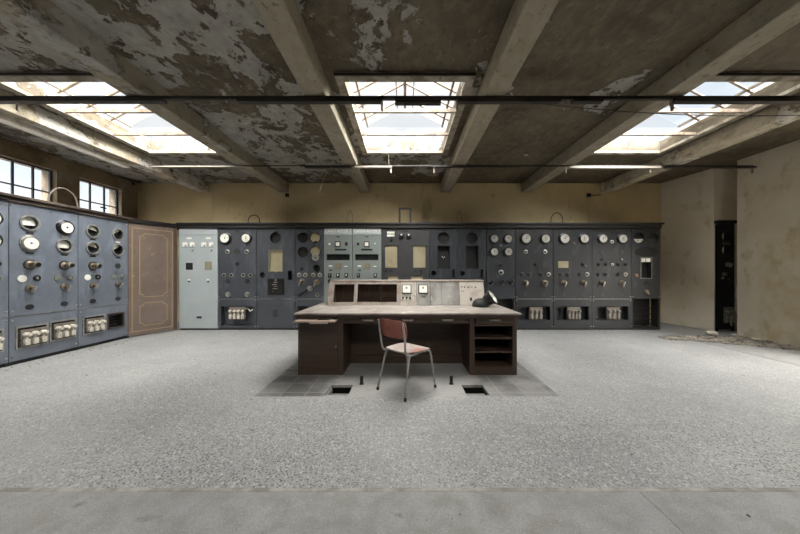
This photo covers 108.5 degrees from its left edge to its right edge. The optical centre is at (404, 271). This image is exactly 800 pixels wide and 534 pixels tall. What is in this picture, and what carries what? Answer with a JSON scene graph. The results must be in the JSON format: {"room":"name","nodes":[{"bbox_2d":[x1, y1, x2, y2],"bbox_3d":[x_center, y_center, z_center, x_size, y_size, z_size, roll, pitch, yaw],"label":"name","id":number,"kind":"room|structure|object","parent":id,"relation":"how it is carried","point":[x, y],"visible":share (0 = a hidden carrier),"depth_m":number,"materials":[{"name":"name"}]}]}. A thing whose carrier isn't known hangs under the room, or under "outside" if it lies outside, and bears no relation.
{"room":"electrical room","nodes":[
{"label":"electrical room","id":0,"kind":"room"},
{"bbox_2d":[0,138,136,315],"bbox_3d":[-7.240,-0.410,1.060,0.320,3.880,13.120,0,0,0],"label":"wall","id":1,"kind":"structure","parent":0,"point":[67,174],"depth_m":6.06,"materials":[{"name":"brown paint"}]},
{"bbox_2d":[0,156,51,201],"bbox_3d":[-7.200,-1.125,5.135,0.040,1.870,1.450,0,0,0],"label":"window","id":2,"kind":"structure","parent":1,"relation":"in","point":[12,161],"depth_m":5.55,"materials":[{"name":"black metal"}]},
{"bbox_2d":[80,179,117,214],"bbox_3d":[-7.181,-1.125,6.735,0.077,1.870,0.930,0,0,0],"label":"window","id":3,"kind":"structure","parent":1,"relation":"in","point":[89,182],"depth_m":6.88,"materials":[{"name":"black metal"}]},
{"bbox_2d":[0,492,683,533],"bbox_3d":[-2.980,1.431,-1.871,8.800,0.199,7.257,0,0,0],"label":"floor strip","id":4,"kind":"object","parent":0,"point":[20,512],"visible":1,"depth_m":1.59,"materials":[{"name":"grey concrete"}]},
{"bbox_2d":[137,183,660,321],"bbox_3d":[0.260,-0.410,7.720,14.680,3.880,0.200,0,0,0],"label":"wall","id":5,"kind":"structure","parent":0,"point":[172,203],"depth_m":7.62,"materials":[{"name":"paint"}]},
{"bbox_2d":[285,193,288,221],"bbox_3d":[-3.106,-1.522,7.589,0.090,1.095,0.058,0,0,0],"label":"junction box","id":6,"kind":"object","parent":5,"relation":"attached to","point":[286,194],"visible":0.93,"depth_m":7.58,"materials":[{"name":"paint"}]},
{"bbox_2d":[587,193,600,221],"bbox_3d":[4.980,-1.522,7.589,0.365,1.095,0.058,0,0,0],"label":"junction box","id":7,"kind":"object","parent":5,"relation":"attached to","point":[588,194],"visible":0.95,"depth_m":7.58,"materials":[{"name":"paint"}]},
{"bbox_2d":[0,322,799,491],"bbox_3d":[0.260,1.430,1.260,15.280,0.201,13.520,0,0,0],"label":"floor","id":8,"kind":"structure","parent":0,"point":[120,424],"depth_m":2.60,"materials":[{"name":"stone"}]},
{"bbox_2d":[0,199,8,367],"bbox_3d":[-5.699,0.163,3.627,0.522,2.335,0.855,0,0,0],"label":"tall cabinet","id":9,"kind":"object","parent":8,"relation":"on","point":[4,316],"visible":1,"depth_m":4.01,"materials":[{"name":"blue metal"}]},
{"bbox_2d":[8,201,77,365],"bbox_3d":[-5.699,0.163,4.486,0.522,2.335,0.856,0,0,0],"label":"control panel","id":10,"kind":"object","parent":8,"relation":"on","point":[42,241],"visible":1,"depth_m":4.41,"materials":[{"name":"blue metal"}]},
{"bbox_2d":[22,216,37,228],"bbox_3d":[-5.617,-0.730,4.281,0.067,0.196,0.196,0,0,0],"label":"gauge","id":11,"kind":"object","parent":10,"relation":"attached to","point":[28,222],"depth_m":4.31,"materials":[{"name":"grey metal"}]},
{"bbox_2d":[33,275,40,280],"bbox_3d":[-5.571,0.090,4.366,0.018,0.088,0.090,0,0,0],"label":"switch","id":12,"kind":"object","parent":10,"relation":"attached to","point":[35,277],"depth_m":4.36,"materials":[{"name":"silver metal"}]},
{"bbox_2d":[58,240,70,251],"bbox_3d":[-5.617,-0.430,4.717,0.067,0.196,0.196,0,0,0],"label":"gauge","id":13,"kind":"object","parent":10,"relation":"attached to","point":[63,245],"depth_m":4.75},
{"bbox_2d":[67,275,73,279],"bbox_3d":[-5.571,0.090,4.802,0.018,0.088,0.090,0,0,0],"label":"switch","id":14,"kind":"object","parent":10,"relation":"attached to","point":[69,277],"depth_m":4.79,"materials":[{"name":"silver metal"}]},
{"bbox_2d":[77,213,127,349],"bbox_3d":[-5.699,0.163,5.358,0.522,2.335,0.884,0,0,0],"label":"control panel","id":15,"kind":"object","parent":8,"relation":"on","point":[102,242],"visible":0.99,"depth_m":5.29,"materials":[{"name":"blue metal"}]},
{"bbox_2d":[0,192,131,221],"bbox_3d":[-5.742,-1.054,4.010,0.475,0.083,3.620,0,0,0],"label":"crown molding","id":16,"kind":"structure","parent":15,"relation":"on","point":[4,196],"depth_m":4.61,"materials":[{"name":"brown wood"}]},
{"bbox_2d":[47,187,78,206],"bbox_3d":[-5.750,-1.259,4.850,0.024,0.326,0.444,0,0,0],"label":"cable loop","id":17,"kind":"object","parent":16,"relation":"on","point":[51,191],"visible":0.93,"depth_m":4.81,"materials":[{"name":"grey plastic"}]},
{"bbox_2d":[88,243,97,252],"bbox_3d":[-5.617,-0.430,5.146,0.067,0.196,0.196,0,0,0],"label":"gauge","id":18,"kind":"object","parent":15,"relation":"attached to","point":[92,247],"depth_m":5.20,"materials":[{"name":"grey metal"}]},
{"bbox_2d":[88,226,97,236],"bbox_3d":[-5.617,-0.730,5.146,0.067,0.196,0.196,0,0,0],"label":"gauge","id":19,"kind":"object","parent":15,"relation":"attached to","point":[92,230],"depth_m":5.19,"materials":[{"name":"grey metal"}]},
{"bbox_2d":[114,245,122,254],"bbox_3d":[-5.617,-0.430,5.597,0.067,0.196,0.196,0,0,0],"label":"gauge","id":20,"kind":"object","parent":15,"relation":"attached to","point":[118,249],"depth_m":5.66},
{"bbox_2d":[114,229,122,238],"bbox_3d":[-5.617,-0.730,5.597,0.067,0.196,0.196,0,0,0],"label":"gauge","id":21,"kind":"object","parent":15,"relation":"attached to","point":[118,233],"depth_m":5.66,"materials":[{"name":"grey metal"}]},
{"bbox_2d":[128,219,176,335],"bbox_3d":[-5.417,0.107,6.199,0.120,2.385,0.841,0,0,27],"label":"door","id":22,"kind":"structure","parent":8,"relation":"on","point":[152,245],"depth_m":6.16,"materials":[{"name":"brown paint"}]},
{"bbox_2d":[179,228,218,329],"bbox_3d":[-4.730,0.163,6.787,0.884,2.333,0.466,0,0,0],"label":"tall cabinet","id":23,"kind":"object","parent":8,"relation":"on","point":[198,247],"visible":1,"depth_m":6.59,"materials":[{"name":"grey metal"}]},
{"bbox_2d":[176,222,664,228],"bbox_3d":[0.342,-1.064,6.768,11.063,0.116,0.505,0,0,0],"label":"crown molding","id":24,"kind":"structure","parent":23,"relation":"on","point":[381,225],"depth_m":6.55,"materials":[{"name":"paint"}]},
{"bbox_2d":[399,208,410,221],"bbox_3d":[0.000,-1.316,6.768,0.300,0.385,0.037,0,0,0],"label":"frame","id":25,"kind":"object","parent":24,"relation":"on","point":[399,208],"visible":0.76,"depth_m":6.75,"materials":[{"name":"grey metal"}]},
{"bbox_2d":[218,228,256,329],"bbox_3d":[-3.841,0.163,6.770,0.875,2.334,0.500,0,0,0],"label":"tall cabinet","id":26,"kind":"object","parent":8,"relation":"on","point":[237,247],"visible":0.99,"depth_m":6.60,"materials":[{"name":"grey metal"}]},
{"bbox_2d":[257,228,294,329],"bbox_3d":[-2.960,0.163,6.801,0.878,2.334,0.438,0,0,0],"label":"tall cabinet","id":27,"kind":"object","parent":8,"relation":"on","point":[276,286],"visible":0.99,"depth_m":6.60,"materials":[{"name":"grey metal"}]},
{"bbox_2d":[270,232,280,242],"bbox_3d":[-2.968,-0.786,6.636,0.252,0.252,0.067,0,0,0],"label":"socket","id":28,"kind":"object","parent":27,"relation":"attached to","point":[275,237],"depth_m":6.67,"materials":[{"name":"black metal"}]},
{"bbox_2d":[295,228,323,329],"bbox_3d":[-2.191,0.163,6.760,0.651,2.334,0.520,0,0,0],"label":"tall cabinet","id":29,"kind":"object","parent":8,"relation":"on","point":[309,242],"visible":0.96,"depth_m":6.60,"materials":[{"name":"grey metal"}]},
{"bbox_2d":[298,247,307,256],"bbox_3d":[-2.340,-0.461,6.636,0.243,0.243,0.067,0,0,0],"label":"socket","id":30,"kind":"object","parent":29,"relation":"attached to","point":[302,251],"depth_m":6.67,"materials":[{"name":"black metal"}]},
{"bbox_2d":[298,232,307,242],"bbox_3d":[-2.340,-0.786,6.636,0.243,0.243,0.067,0,0,0],"label":"socket","id":31,"kind":"object","parent":29,"relation":"attached to","point":[302,236],"depth_m":6.67,"materials":[{"name":"black metal"}]},
{"bbox_2d":[313,265,319,271],"bbox_3d":[-2.023,-0.080,6.636,0.165,0.165,0.067,0,0,0],"label":"socket","id":32,"kind":"object","parent":29,"relation":"attached to","point":[316,268],"depth_m":6.67,"materials":[{"name":"black metal"}]},
{"bbox_2d":[324,228,352,301],"bbox_3d":[-1.532,0.163,6.793,0.654,2.334,0.454,0,0,0],"label":"tall cabinet","id":33,"kind":"object","parent":8,"relation":"on","point":[338,242],"visible":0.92,"depth_m":6.60,"materials":[{"name":"grey metal"}]},
{"bbox_2d":[331,388,350,393],"bbox_3d":[-0.740,1.655,3.250,0.296,0.590,0.320,0,0,0],"label":"lining","id":34,"kind":"object","parent":8,"relation":"in","point":[335,390],"visible":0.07,"depth_m":3.39,"materials":[{"name":"black metal"}]},
{"bbox_2d":[327,387,348,394],"bbox_3d":[-0.740,1.383,3.250,0.256,0.055,0.280,0,0,0],"label":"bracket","id":35,"kind":"object","parent":34,"relation":"attached to","point":[330,391],"visible":0.57,"depth_m":3.29,"materials":[{"name":"grey metal"}]},
{"bbox_2d":[353,228,381,279],"bbox_3d":[-0.871,0.163,6.793,0.656,2.334,0.454,0,0,0],"label":"tall cabinet","id":36,"kind":"object","parent":8,"relation":"on","point":[367,242],"visible":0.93,"depth_m":6.60,"materials":[{"name":"grey metal"}]},
{"bbox_2d":[5,330,750,516],"bbox_3d":[0.142,1.327,3.898,11.304,0.016,5.302,0,0,0],"label":"crumbs","id":37,"kind":"object","parent":8,"relation":"on","point":[460,513],"visible":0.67,"depth_m":4.18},
{"bbox_2d":[382,228,428,279],"bbox_3d":[0.010,0.163,6.783,1.089,2.334,0.474,0,0,0],"label":"tall cabinet","id":38,"kind":"object","parent":8,"relation":"on","point":[405,251],"visible":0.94,"depth_m":6.60,"materials":[{"name":"grey metal"}]},
{"bbox_2d":[376,318,436,401],"bbox_3d":[0.018,0.924,3.287,0.462,0.817,0.537,0,0,44],"label":"chair","id":39,"kind":"object","parent":8,"relation":"on","point":[395,329],"visible":1,"depth_m":3.17,"materials":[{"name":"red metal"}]},
{"bbox_2d":[293,302,521,374],"bbox_3d":[0.035,0.926,4.228,2.881,0.808,1.505,0,0,0],"label":"desk","id":40,"kind":"object","parent":8,"relation":"on","point":[484,340],"visible":0.93,"depth_m":3.83,"materials":[{"name":"brown wood"}]},
{"bbox_2d":[328,280,483,304],"bbox_3d":[0.030,0.326,4.699,2.470,0.387,0.423,0,0,0],"label":"console","id":41,"kind":"object","parent":40,"relation":"on","point":[341,292],"visible":0.98,"depth_m":4.59,"materials":[{"name":"beige paint"}]},
{"bbox_2d":[294,302,521,314],"bbox_3d":[0.035,0.534,4.310,2.881,0.024,1.340,0,0,0],"label":"countertop","id":42,"kind":"structure","parent":40,"relation":"on","point":[323,308],"depth_m":3.91,"materials":[{"name":"beige wood"}]},
{"bbox_2d":[472,290,497,307],"bbox_3d":[1.202,0.399,4.336,0.379,0.245,0.264,0,0,0],"label":"desk lamp","id":43,"kind":"object","parent":40,"relation":"on","point":[488,299],"visible":1,"depth_m":4.25,"materials":[{"name":"black metal"}]},
{"bbox_2d":[475,326,511,338],"bbox_3d":[1.145,0.859,4.315,0.488,0.022,1.150,0,0,0],"label":"shelf","id":44,"kind":"object","parent":40,"relation":"attached to","point":[481,332],"depth_m":3.97,"materials":[{"name":"brown wood"}]},
{"bbox_2d":[475,339,511,352],"bbox_3d":[1.145,1.039,4.315,0.488,0.022,1.150,0,0,0],"label":"shelf","id":45,"kind":"object","parent":40,"relation":"attached to","point":[481,345],"depth_m":3.97,"materials":[{"name":"brown wood"}]},
{"bbox_2d":[429,228,457,279],"bbox_3d":[0.885,0.163,6.790,0.646,2.334,0.460,0,0,0],"label":"tall cabinet","id":46,"kind":"object","parent":8,"relation":"on","point":[443,242],"visible":0.44,"depth_m":6.60,"materials":[{"name":"grey metal"}]},
{"bbox_2d":[438,232,448,243],"bbox_3d":[0.878,-0.779,6.636,0.266,0.266,0.067,0,0,0],"label":"socket","id":47,"kind":"object","parent":46,"relation":"attached to","point":[443,237],"depth_m":6.67,"materials":[{"name":"black metal"}]},
{"bbox_2d":[458,228,485,294],"bbox_3d":[1.539,0.163,6.790,0.653,2.334,0.460,0,0,0],"label":"tall cabinet","id":48,"kind":"object","parent":8,"relation":"on","point":[471,241],"visible":0.39,"depth_m":6.60,"materials":[{"name":"grey metal"}]},
{"bbox_2d":[466,232,477,243],"bbox_3d":[1.533,-0.779,6.636,0.266,0.266,0.067,0,0,0],"label":"socket","id":49,"kind":"object","parent":48,"relation":"attached to","point":[471,237],"depth_m":6.67,"materials":[{"name":"black metal"}]},
{"bbox_2d":[463,388,486,394],"bbox_3d":[0.788,1.655,3.250,0.293,0.590,0.320,0,0,0],"label":"lining","id":50,"kind":"object","parent":8,"relation":"in","point":[467,390],"visible":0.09,"depth_m":3.39,"materials":[{"name":"black metal"}]},
{"bbox_2d":[486,228,514,310],"bbox_3d":[2.200,0.163,6.751,0.656,2.334,0.538,0,0,0],"label":"tall cabinet","id":51,"kind":"object","parent":8,"relation":"on","point":[500,242],"visible":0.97,"depth_m":6.60,"materials":[{"name":"grey metal"}]},
{"bbox_2d":[515,228,552,329],"bbox_3d":[2.965,0.163,6.760,0.862,2.334,0.520,0,0,0],"label":"tall cabinet","id":52,"kind":"object","parent":8,"relation":"on","point":[533,246],"visible":0.98,"depth_m":6.60,"materials":[{"name":"grey metal"}]},
{"bbox_2d":[553,228,591,329],"bbox_3d":[3.843,0.163,6.760,0.885,2.334,0.520,0,0,0],"label":"tall cabinet","id":53,"kind":"object","parent":8,"relation":"on","point":[572,247],"visible":0.99,"depth_m":6.60,"materials":[{"name":"grey metal"}]},
{"bbox_2d":[592,228,630,329],"bbox_3d":[4.742,0.163,6.760,0.903,2.334,0.520,0,0,0],"label":"tall cabinet","id":54,"kind":"object","parent":8,"relation":"on","point":[611,247],"visible":0.98,"depth_m":6.60,"materials":[{"name":"grey metal"}]},
{"bbox_2d":[631,228,659,329],"bbox_3d":[5.525,0.163,6.790,0.651,2.334,0.460,0,0,0],"label":"tall cabinet","id":55,"kind":"object","parent":8,"relation":"on","point":[645,242],"visible":0.99,"depth_m":6.60,"materials":[{"name":"grey metal"}]},
{"bbox_2d":[634,233,643,242],"bbox_3d":[5.362,-0.786,6.636,0.238,0.238,0.067,0,0,0],"label":"gauge","id":56,"kind":"object","parent":55,"relation":"attached to","point":[638,237],"depth_m":6.62,"materials":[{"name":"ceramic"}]},
{"bbox_2d":[648,233,657,242],"bbox_3d":[5.692,-0.786,6.636,0.238,0.238,0.067,0,0,0],"label":"socket","id":57,"kind":"object","parent":55,"relation":"attached to","point":[652,237],"depth_m":6.63,"materials":[{"name":"black metal"}]},
{"bbox_2d":[706,331,717,334],"bbox_3d":[6.544,1.300,6.156,0.187,0.096,0.192,0,0,28],"label":"lump","id":58,"kind":"object","parent":8,"relation":"on","point":[707,332],"visible":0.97,"depth_m":6.10,"materials":[{"name":"beige stone"}]},
{"bbox_2d":[714,220,736,330],"bbox_3d":[7.190,0.090,6.415,0.455,2.479,0.150,0,0,0],"label":"tall cabinet","id":59,"kind":"object","parent":8,"relation":"on","point":[724,229],"visible":1,"depth_m":6.44,"materials":[{"name":"black metal"}]},
{"bbox_2d":[722,246,729,254],"bbox_3d":[7.178,-0.487,6.459,0.206,0.206,0.032,0,0,0],"label":"socket","id":60,"kind":"object","parent":59,"relation":"attached to","point":[725,249],"depth_m":6.47,"materials":[{"name":"black metal"}]},
{"bbox_2d":[722,232,729,240],"bbox_3d":[7.178,-0.798,6.459,0.206,0.206,0.032,0,0,0],"label":"socket","id":61,"kind":"object","parent":59,"relation":"attached to","point":[725,235],"depth_m":6.47,"materials":[{"name":"black metal"}]},
{"bbox_2d":[658,335,799,350],"bbox_3d":[6.241,1.313,5.624,2.125,0.068,1.077,0,0,30],"label":"rubble","id":62,"kind":"object","parent":8,"relation":"on","point":[726,340],"visible":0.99,"depth_m":5.51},
{"bbox_2d":[0,0,799,182],"bbox_3d":[0.410,-2.440,1.110,15.580,0.180,13.620,0,0,0],"label":"ceiling","id":63,"kind":"structure","parent":0,"point":[187,47],"depth_m":3.28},
{"bbox_2d":[0,89,208,192],"bbox_3d":[-5.310,-2.224,1.060,0.256,0.249,13.120,0,0,0],"label":"ceiling beam","id":64,"kind":"structure","parent":63,"relation":"attached to","point":[33,115],"depth_m":4.79,"materials":[{"name":"grey concrete"}]},
{"bbox_2d":[0,114,129,167],"bbox_3d":[-5.415,-2.057,3.910,0.110,0.083,3.420,0,0,0],"label":"trough","id":65,"kind":"object","parent":64,"relation":"attached to","point":[6,120],"visible":1,"depth_m":4.47,"materials":[{"name":"white paint"}]},
{"bbox_2d":[0,72,218,154],"bbox_3d":[-4.205,-2.623,4.511,1.650,0.655,2.317,0,0,0],"label":"window","id":66,"kind":"structure","parent":63,"relation":"in","point":[75,78],"depth_m":4.17,"materials":[{"name":"glass"}]},
{"bbox_2d":[0,0,288,192],"bbox_3d":[-3.200,-2.224,1.060,0.256,0.249,13.120,0,0,0],"label":"ceiling beam","id":67,"kind":"structure","parent":63,"relation":"attached to","point":[43,20],"depth_m":3.07,"materials":[{"name":"paint"}]},
{"bbox_2d":[251,0,368,192],"bbox_3d":[-1.070,-2.224,1.060,0.256,0.249,13.120,0,0,0],"label":"ceiling beam","id":68,"kind":"structure","parent":63,"relation":"attached to","point":[283,19],"depth_m":2.98,"materials":[{"name":"paint"}]},
{"bbox_2d":[0,96,799,110],"bbox_3d":[0.000,-2.010,3.440,13.800,0.172,0.070,0,0,0],"label":"rail","id":69,"kind":"object","parent":68,"relation":"hanging from","point":[399,100],"visible":1,"depth_m":3.42,"materials":[{"name":"black metal"}]},
{"bbox_2d":[525,102,799,115],"bbox_3d":[3.270,-1.923,3.370,3.902,0.224,0.010,0,0,1],"label":"cable","id":70,"kind":"object","parent":69,"relation":"hanging from","point":[525,102],"visible":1,"depth_m":3.37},
{"bbox_2d":[148,165,756,172],"bbox_3d":[0.915,-2.005,5.620,11.830,0.152,0.070,0,0,0],"label":"rail","id":71,"kind":"object","parent":68,"relation":"hanging from","point":[649,167],"visible":1,"depth_m":5.61,"materials":[{"name":"black metal"}]},
{"bbox_2d":[334,72,475,154],"bbox_3d":[0.000,-2.623,4.511,1.660,0.655,2.317,0,0,0],"label":"window","id":72,"kind":"structure","parent":63,"relation":"in","point":[341,78],"depth_m":4.17,"materials":[{"name":"glass"}]},
{"bbox_2d":[441,0,558,192],"bbox_3d":[1.070,-2.224,1.060,0.256,0.249,13.120,0,0,0],"label":"ceiling beam","id":73,"kind":"structure","parent":63,"relation":"attached to","point":[526,19],"depth_m":3.00,"materials":[{"name":"paint"}]},
{"bbox_2d":[521,0,799,192],"bbox_3d":[3.200,-2.224,1.060,0.256,0.249,13.120,0,0,0],"label":"ceiling beam","id":74,"kind":"structure","parent":63,"relation":"attached to","point":[766,20],"depth_m":3.11,"materials":[{"name":"paint"}]},
{"bbox_2d":[591,72,799,154],"bbox_3d":[4.205,-2.623,4.511,1.650,0.655,2.317,0,0,0],"label":"window","id":75,"kind":"structure","parent":63,"relation":"in","point":[733,78],"depth_m":4.17,"materials":[{"name":"white paint"}]},
{"bbox_2d":[601,94,799,192],"bbox_3d":[5.310,-2.224,1.060,0.256,0.249,13.120,0,0,0],"label":"ceiling beam","id":76,"kind":"structure","parent":63,"relation":"attached to","point":[749,127],"depth_m":4.82,"materials":[{"name":"grey concrete"}]},
{"bbox_2d":[661,169,736,330],"bbox_3d":[7.390,-0.410,7.060,1.220,3.880,1.120,0,0,0],"label":"wall","id":77,"kind":"structure","parent":0,"point":[691,204],"depth_m":6.89,"materials":[{"name":"beige paint"}]},
{"bbox_2d":[734,285,736,320],"bbox_3d":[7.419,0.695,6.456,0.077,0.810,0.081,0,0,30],"label":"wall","id":78,"kind":"structure","parent":77,"relation":"attached to","point":[735,286],"depth_m":6.45,"materials":[{"name":"beige paint"}]},
{"bbox_2d":[640,492,799,533],"bbox_3d":[3.487,1.431,-1.871,4.126,0.199,7.257,0,0,0],"label":"floor strip","id":79,"kind":"object","parent":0,"point":[691,512],"visible":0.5,"depth_m":1.61,"materials":[{"name":"grey concrete"}]},
{"bbox_2d":[737,140,799,346],"bbox_3d":[7.250,-0.410,0.285,0.500,3.880,11.570,0,0,0],"label":"wall","id":80,"kind":"structure","parent":0,"point":[768,198],"depth_m":5.53,"materials":[{"name":"beige paint"}]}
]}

